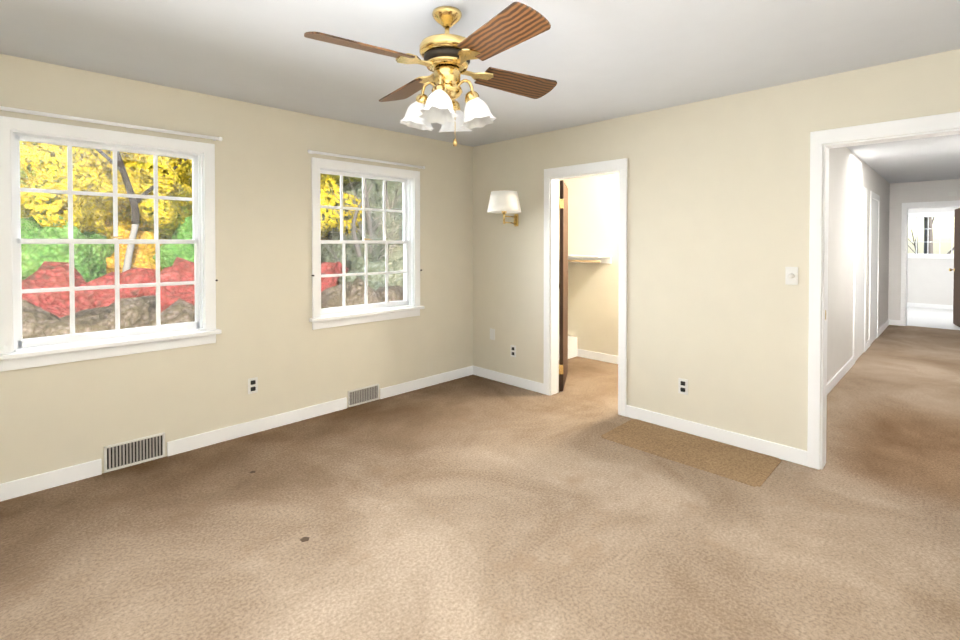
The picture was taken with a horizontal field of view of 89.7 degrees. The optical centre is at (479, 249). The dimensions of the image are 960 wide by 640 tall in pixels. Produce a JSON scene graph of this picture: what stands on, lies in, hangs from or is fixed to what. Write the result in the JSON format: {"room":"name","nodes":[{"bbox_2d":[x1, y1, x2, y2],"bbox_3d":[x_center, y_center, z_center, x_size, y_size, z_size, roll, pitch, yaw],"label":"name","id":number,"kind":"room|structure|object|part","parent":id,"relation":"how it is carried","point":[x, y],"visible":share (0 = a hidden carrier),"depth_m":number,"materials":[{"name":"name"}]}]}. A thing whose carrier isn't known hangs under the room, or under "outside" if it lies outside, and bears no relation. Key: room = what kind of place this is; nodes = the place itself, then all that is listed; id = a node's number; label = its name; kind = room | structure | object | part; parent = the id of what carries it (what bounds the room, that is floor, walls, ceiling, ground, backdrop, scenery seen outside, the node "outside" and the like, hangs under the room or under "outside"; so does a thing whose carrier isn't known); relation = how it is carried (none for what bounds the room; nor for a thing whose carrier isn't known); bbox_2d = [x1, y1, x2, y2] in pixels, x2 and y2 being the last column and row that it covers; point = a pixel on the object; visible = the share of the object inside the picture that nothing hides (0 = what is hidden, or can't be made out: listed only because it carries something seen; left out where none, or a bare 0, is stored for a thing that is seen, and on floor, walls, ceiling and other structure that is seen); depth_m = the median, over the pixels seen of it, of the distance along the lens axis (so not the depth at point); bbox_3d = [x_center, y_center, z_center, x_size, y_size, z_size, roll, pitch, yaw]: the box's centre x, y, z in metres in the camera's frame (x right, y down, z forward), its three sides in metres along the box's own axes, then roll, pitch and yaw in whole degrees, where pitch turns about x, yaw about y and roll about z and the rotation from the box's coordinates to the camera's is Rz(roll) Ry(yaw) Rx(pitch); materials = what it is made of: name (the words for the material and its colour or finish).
{"room":"empty living room","nodes":[
{"label":"empty living room","id":0,"kind":"room"},
{"bbox_2d":[0,54,472,483],"bbox_3d":[-1.198,0.133,4.161,0.150,2.440,6.270,1,1,45],"label":"wall","id":1,"kind":"structure","parent":0,"point":[57,416],"depth_m":3.55,"materials":[{"name":"paint"}]},
{"bbox_2d":[0,116,215,371],"bbox_3d":[-2.292,-0.037,3.047,0.172,1.390,1.090,1,1,45],"label":"window","id":2,"kind":"structure","parent":1,"relation":"in","point":[9,124],"depth_m":2.97,"materials":[{"name":"white wood"}]},
{"bbox_3d":[-2.320,-0.348,3.070,0.004,0.562,0.876,1,1,45],"label":"sash glass","id":3,"kind":"part","parent":2,"relation":"part of","materials":[{"name":"clear glass"}]},
{"bbox_3d":[-2.320,-0.346,3.070,0.032,0.618,0.936,1,1,45],"label":"window sash","id":4,"kind":"part","parent":2,"relation":"part of","materials":[{"name":"white wood"}]},
{"bbox_3d":[-2.294,0.242,3.052,0.032,0.618,0.936,1,1,45],"label":"window sash","id":5,"kind":"part","parent":2,"relation":"part of","materials":[{"name":"white wood"}]},
{"bbox_3d":[-2.240,0.625,3.003,0.016,0.067,1.090,1,1,45],"label":"window apron","id":6,"kind":"part","parent":2,"relation":"part of","materials":[{"name":"white wood"}]},
{"bbox_3d":[-2.294,0.232,3.052,0.004,0.547,0.876,1,1,45],"label":"sash glass","id":7,"kind":"part","parent":2,"relation":"part of","materials":[{"name":"clear glass"}]},
{"bbox_2d":[0,329,221,360],"bbox_3d":[-2.237,0.578,3.000,0.085,0.028,1.140,1,1,45],"label":"window sill","id":8,"kind":"structure","parent":1,"relation":"attached to","point":[33,353],"depth_m":2.91,"materials":[{"name":"white wood"}]},
{"bbox_2d":[104,432,164,472],"bbox_3d":[-2.188,1.283,3.066,0.014,0.161,0.320,1,1,45],"label":"air vent","id":9,"kind":"object","parent":1,"relation":"in","point":[117,456],"visible":1,"depth_m":3.06,"materials":[{"name":"white metal"}]},
{"bbox_2d":[248,377,257,393],"bbox_3d":[-1.681,1.006,3.575,0.009,0.115,0.070,1,1,45],"label":"electrical outlet","id":10,"kind":"object","parent":1,"relation":"attached to","point":[252,385],"visible":1,"depth_m":3.57,"materials":[{"name":"white plastic"}]},
{"bbox_2d":[348,384,378,407],"bbox_3d":[-1.020,1.277,4.239,0.014,0.141,0.310,1,1,45],"label":"air vent","id":11,"kind":"object","parent":1,"relation":"in","point":[362,395],"visible":1,"depth_m":4.23,"materials":[{"name":"white metal"}]},
{"bbox_2d":[311,157,419,329],"bbox_3d":[-1.020,-0.054,4.324,0.172,1.390,1.090,1,1,45],"label":"window","id":12,"kind":"structure","parent":1,"relation":"in","point":[317,164],"depth_m":4.32,"materials":[{"name":"white wood"}]},
{"bbox_3d":[-1.048,-0.366,4.347,0.004,0.562,0.876,1,1,45],"label":"sash glass","id":13,"kind":"part","parent":12,"relation":"part of","materials":[{"name":"clear glass"}]},
{"bbox_3d":[-1.048,-0.364,4.347,0.032,0.618,0.936,1,1,45],"label":"window sash","id":14,"kind":"part","parent":12,"relation":"part of","materials":[{"name":"white wood"}]},
{"bbox_3d":[-1.022,0.215,4.329,0.004,0.547,0.876,1,1,45],"label":"sash glass","id":15,"kind":"part","parent":12,"relation":"part of","materials":[{"name":"clear glass"}]},
{"bbox_3d":[-1.022,0.224,4.329,0.032,0.618,0.936,1,1,45],"label":"window sash","id":16,"kind":"part","parent":12,"relation":"part of","materials":[{"name":"white wood"}]},
{"bbox_3d":[-0.968,0.608,4.281,0.016,0.067,1.090,1,1,45],"label":"window apron","id":17,"kind":"part","parent":12,"relation":"part of","materials":[{"name":"white wood"}]},
{"bbox_2d":[309,306,424,321],"bbox_3d":[-0.965,0.560,4.277,0.085,0.028,1.140,1,1,45],"label":"window sill","id":18,"kind":"structure","parent":1,"relation":"attached to","point":[343,316],"depth_m":4.19,"materials":[{"name":"white wood"}]},
{"bbox_2d":[0,302,952,501],"bbox_3d":[3.901,1.286,5.612,5.050,0.095,15.200,1,1,45],"label":"baseboard","id":19,"kind":"structure","parent":1,"relation":"attached to","point":[38,482],"depth_m":3.56,"materials":[{"name":"white wood"}]},
{"bbox_2d":[0,325,959,639],"bbox_3d":[2.471,1.377,4.567,4.900,0.060,12.100,1,1,45],"label":"floor carpet","id":20,"kind":"object","parent":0,"point":[472,507],"depth_m":2.37,"materials":[{"name":"beige carpet"}]},
{"bbox_2d":[300,537,309,541],"bbox_3d":[-0.832,1.377,2.299,0.046,0.001,0.045,1,1,45],"label":"stain","id":21,"kind":"object","parent":20,"relation":"on","point":[303,539],"visible":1,"depth_m":2.29,"materials":[{"name":"brown carpet"}]},
{"bbox_2d":[568,336,576,358],"bbox_3d":[0.983,1.208,6.009,0.327,0.240,0.327,1,1,45],"label":"step","id":22,"kind":"structure","parent":20,"relation":"on","point":[572,346],"depth_m":5.93,"materials":[{"name":"white wood"}]},
{"bbox_2d":[601,419,781,486],"bbox_3d":[1.419,1.362,3.326,1.040,0.004,0.516,1,1,45],"label":"mat","id":23,"kind":"object","parent":20,"relation":"on","point":[745,466],"visible":1,"depth_m":3.26,"materials":[{"name":"carpet"}]},
{"bbox_2d":[0,0,959,182],"bbox_3d":[3.883,-1.137,5.596,5.400,0.060,15.600,1,1,45],"label":"ceiling","id":24,"kind":"structure","parent":0,"point":[599,60],"depth_m":2.57,"materials":[{"name":"paint"}]},
{"bbox_2d":[304,2,556,145],"bbox_3d":[-0.147,-0.764,2.163,0.946,0.592,0.946,0,1,11],"label":"fan","id":25,"kind":"object","parent":24,"relation":"hanging from","point":[447,56],"visible":1,"depth_m":2.09,"materials":[{"name":"brown wood"}]},
{"bbox_3d":[-0.480,-0.817,1.936,0.425,0.007,0.172,0,16,-34],"label":"blade","id":26,"kind":"part","parent":25,"relation":"part of","materials":[{"name":"brown wood"}]},
{"bbox_3d":[-0.374,-0.824,2.495,0.172,0.007,0.425,-18,11,-33],"label":"blade","id":27,"kind":"part","parent":25,"relation":"part of","materials":[{"name":"brown wood"}]},
{"bbox_3d":[-0.278,-0.617,2.191,0.169,0.109,0.169,12,3,10],"label":"lamp shade","id":28,"kind":"part","parent":25,"relation":"part of","materials":[{"name":"white glass"}]},
{"bbox_2d":[416,94,427,104],"bbox_3d":[-0.260,-0.674,2.186,0.066,0.050,0.066,1,1,45],"label":"socket","id":29,"kind":"object","parent":25,"relation":"attached to","point":[421,99],"depth_m":2.16,"materials":[{"name":"gold metal"}]},
{"bbox_3d":[-0.227,-0.730,2.179,0.070,0.062,0.052,1,1,45],"label":"arm","id":30,"kind":"part","parent":25,"relation":"part of"},
{"bbox_3d":[-0.172,-0.615,2.035,0.169,0.109,0.169,0,-11,11],"label":"lamp shade","id":31,"kind":"part","parent":25,"relation":"part of","materials":[{"name":"white glass"}]},
{"bbox_2d":[433,84,447,94],"bbox_3d":[-0.169,-0.673,2.052,0.066,0.050,0.066,1,1,45],"label":"socket","id":32,"kind":"object","parent":25,"relation":"attached to","point":[440,89],"depth_m":2.02,"materials":[{"name":"gold metal"}]},
{"bbox_3d":[-0.163,-0.728,2.084,0.052,0.062,0.070,1,1,45],"label":"arm","id":33,"kind":"part","parent":25,"relation":"part of"},
{"bbox_3d":[-0.147,-0.904,2.162,0.246,0.076,0.246,1,1,45],"label":"motor","id":34,"kind":"part","parent":25,"relation":"part of","materials":[{"name":"gold metal"}]},
{"bbox_2d":[424,48,469,64],"bbox_3d":[-0.147,-0.850,2.162,0.208,0.032,0.208,1,1,45],"label":"vent","id":35,"kind":"object","parent":25,"relation":"attached to","point":[430,54],"depth_m":2.07,"materials":[{"name":"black metal"}]},
{"bbox_3d":[-0.122,-0.618,2.296,0.169,0.109,0.169,0,13,11],"label":"lamp shade","id":36,"kind":"part","parent":25,"relation":"part of","materials":[{"name":"white glass"}]},
{"bbox_2d":[452,100,459,110],"bbox_3d":[-0.126,-0.676,2.278,0.066,0.050,0.066,1,1,45],"label":"socket","id":37,"kind":"object","parent":25,"relation":"attached to","point":[456,106],"depth_m":2.25,"materials":[{"name":"gold metal"}]},
{"bbox_3d":[-0.068,-0.729,2.149,0.070,0.062,0.052,1,1,45],"label":"arm","id":38,"kind":"part","parent":25,"relation":"part of"},
{"bbox_2d":[465,91,478,103],"bbox_3d":[-0.035,-0.674,2.143,0.066,0.050,0.066,1,1,45],"label":"socket","id":39,"kind":"object","parent":25,"relation":"attached to","point":[472,97],"depth_m":2.11,"materials":[{"name":"gold metal"}]},
{"bbox_3d":[-0.017,-0.616,2.140,0.169,0.109,0.169,-12,-2,11],"label":"lamp shade","id":40,"kind":"part","parent":25,"relation":"part of","materials":[{"name":"white glass"}]},
{"bbox_3d":[0.079,-0.815,1.830,0.172,0.007,0.425,17,-9,-33],"label":"blade","id":41,"kind":"part","parent":25,"relation":"part of","materials":[{"name":"brown wood"}]},
{"bbox_3d":[0.185,-0.823,2.389,0.425,0.007,0.172,-1,-14,-34],"label":"blade","id":42,"kind":"part","parent":25,"relation":"part of","materials":[{"name":"brown wood"}]},
{"bbox_2d":[559,174,618,355],"bbox_3d":[1.985,0.117,5.330,2.710,2.440,0.120,1,1,45],"label":"wall","id":43,"kind":"structure","parent":0,"point":[593,217],"depth_m":5.85,"materials":[{"name":"paint"}]},
{"bbox_2d":[559,254,611,263],"bbox_3d":[1.161,0.112,5.855,0.799,0.095,0.300,1,1,45],"label":"closet shelf","id":44,"kind":"object","parent":43,"relation":"attached to","point":[607,259],"visible":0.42,"depth_m":5.70,"materials":[{"name":"white wood"}]},
{"bbox_3d":[1.090,0.131,5.771,0.780,0.027,0.028,1,1,45],"label":"rod","id":45,"kind":"part","parent":44,"relation":"part of","materials":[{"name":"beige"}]},
{"bbox_2d":[473,49,959,450],"bbox_3d":[1.614,0.141,3.583,4.650,2.440,0.120,1,1,45],"label":"wall","id":46,"kind":"structure","parent":0,"point":[718,203],"depth_m":3.47,"materials":[{"name":"paint"}]},
{"bbox_2d":[490,328,494,339],"bbox_3d":[0.127,0.872,4.984,0.070,0.115,0.008,1,1,45],"label":"jack","id":47,"kind":"object","parent":46,"relation":"attached to","point":[492,334],"visible":1,"depth_m":4.98,"materials":[{"name":"white plastic"}]},
{"bbox_2d":[487,190,520,225],"bbox_3d":[0.258,-0.385,4.553,0.320,0.315,0.410,1,1,45],"label":"sconce","id":48,"kind":"object","parent":46,"relation":"attached to","point":[503,202],"visible":1,"depth_m":4.41,"materials":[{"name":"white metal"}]},
{"bbox_3d":[0.226,-0.447,4.520,0.320,0.191,0.320,1,1,45],"label":"lamp shade","id":49,"kind":"part","parent":48,"relation":"part of","materials":[{"name":"white fabric"}]},
{"bbox_3d":[0.356,-0.290,4.730,0.044,0.120,0.022,1,1,45],"label":"plate","id":50,"kind":"part","parent":48,"relation":"part of","materials":[{"name":"gold metal"}]},
{"bbox_2d":[510,345,515,356],"bbox_3d":[0.329,1.004,4.784,0.070,0.115,0.009,1,1,45],"label":"electrical outlet","id":51,"kind":"object","parent":46,"relation":"attached to","point":[512,350],"visible":1,"depth_m":4.79,"materials":[{"name":"white plastic"}]},
{"bbox_2d":[559,180,567,390],"bbox_3d":[0.812,0.337,4.878,0.111,1.988,0.700,0,1,14],"label":"closet door","id":52,"kind":"structure","parent":46,"relation":"in","point":[563,319],"depth_m":4.57,"materials":[{"name":"brown wood"}]},
{"bbox_2d":[543,158,626,416],"bbox_3d":[0.936,0.303,4.250,0.834,2.097,0.137,1,1,45],"label":"door frame","id":53,"kind":"structure","parent":46,"relation":"attached to","point":[551,289],"depth_m":4.45,"materials":[{"name":"white wood"}]},
{"bbox_2d":[678,378,687,394],"bbox_3d":[1.515,1.020,3.602,0.070,0.115,0.009,1,1,45],"label":"electrical outlet","id":54,"kind":"object","parent":46,"relation":"attached to","point":[682,386],"visible":1,"depth_m":3.60,"materials":[{"name":"white plastic"}]},
{"bbox_2d":[785,267,797,284],"bbox_3d":[2.000,0.167,3.099,0.070,0.115,0.022,1,1,45],"label":"dimmer switch","id":55,"kind":"object","parent":46,"relation":"attached to","point":[791,275],"visible":1,"depth_m":3.10,"materials":[{"name":"white plastic"}]},
{"bbox_2d":[807,112,959,469],"bbox_3d":[2.430,0.319,2.761,0.900,2.105,0.137,1,1,45],"label":"door frame","id":56,"kind":"structure","parent":46,"relation":"attached to","point":[820,144],"depth_m":3.00,"materials":[{"name":"white wood"}]},
{"bbox_2d":[827,147,889,382],"bbox_3d":[4.540,0.109,5.890,0.120,2.440,7.280,1,1,45],"label":"wall","id":57,"kind":"structure","parent":0,"point":[848,168],"depth_m":5.22,"materials":[{"name":"paint"}]},
{"bbox_2d":[853,182,866,363],"bbox_3d":[4.670,0.271,5.926,0.016,2.115,0.950,1,1,45],"label":"door frame","id":58,"kind":"structure","parent":57,"relation":"attached to","point":[859,270],"depth_m":5.89,"materials":[{"name":"white wood"}]},
{"bbox_2d":[868,191,879,346],"bbox_3d":[5.622,0.258,6.882,0.016,2.115,0.950,1,1,45],"label":"door frame","id":59,"kind":"structure","parent":57,"relation":"attached to","point":[874,266],"depth_m":6.85,"materials":[{"name":"white wood"}]},
{"bbox_2d":[888,179,959,319],"bbox_3d":[7.506,0.081,7.989,1.120,2.440,0.120,1,1,45],"label":"wall","id":60,"kind":"structure","parent":0,"point":[923,191],"depth_m":8.24,"materials":[{"name":"paint"}]},
{"bbox_2d":[900,200,959,325],"bbox_3d":[7.527,0.254,7.960,0.875,2.095,0.137,1,1,45],"label":"door frame","id":61,"kind":"structure","parent":60,"relation":"attached to","point":[904,251],"depth_m":8.18,"materials":[{"name":"white wood"}]},
{"bbox_2d":[953,208,959,326],"bbox_3d":[8.030,0.294,8.069,0.035,1.986,0.730,1,1,35],"label":"room door","id":62,"kind":"structure","parent":60,"relation":"in","point":[956,305],"depth_m":8.19,"materials":[{"name":"brown wood"}]},
{"bbox_2d":[907,307,959,329],"bbox_3d":[8.861,1.314,9.211,3.400,0.060,3.500,1,1,45],"label":"floor","id":63,"kind":"structure","parent":0,"point":[930,317],"depth_m":9.04,"materials":[{"name":"white"}]},
{"bbox_2d":[907,207,959,304],"bbox_3d":[10.008,0.049,10.345,3.400,2.440,0.150,1,1,45],"label":"wall","id":64,"kind":"structure","parent":0,"point":[930,280],"depth_m":10.47,"materials":[{"name":"paint"}]},
{"bbox_2d":[908,211,954,258],"bbox_3d":[9.786,-0.314,10.542,1.660,1.000,0.182,1,1,45],"label":"window","id":65,"kind":"structure","parent":64,"relation":"in","point":[934,214],"depth_m":10.43,"materials":[{"name":"white wood"}]},
{"label":"outside","id":66,"kind":"structure","parent":0,"visible":0},
{"bbox_2d":[20,141,953,338],"bbox_3d":[-18.740,-2.857,25.543,64.759,14.269,82.565,1,1,45],"label":"garden","id":67,"kind":"object","parent":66,"point":[168,262],"depth_m":11.80,"materials":[{"name":"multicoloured plant"}]},
{"bbox_3d":[-2.618,-0.764,2.592,0.035,0.024,0.016,1,1,45],"label":"rod bracket","id":68,"kind":"object","parent":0,"visible":0},
{"bbox_2d":[0,106,218,139],"bbox_3d":[-2.221,-0.769,2.966,0.022,0.022,1.150,1,1,45],"label":"rod","id":69,"kind":"object","parent":68,"relation":"attached to","point":[99,121],"visible":0.88,"depth_m":2.90,"materials":[{"name":"white"}]},
{"bbox_3d":[-1.346,-0.781,3.869,0.035,0.024,0.016,1,1,45],"label":"rod bracket","id":70,"kind":"object","parent":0,"visible":0},
{"bbox_2d":[311,150,422,168],"bbox_3d":[-0.949,-0.786,4.243,0.022,0.022,1.150,1,1,45],"label":"rod","id":71,"kind":"object","parent":70,"relation":"attached to","point":[358,158],"visible":0.92,"depth_m":4.18,"materials":[{"name":"white"}]}
]}

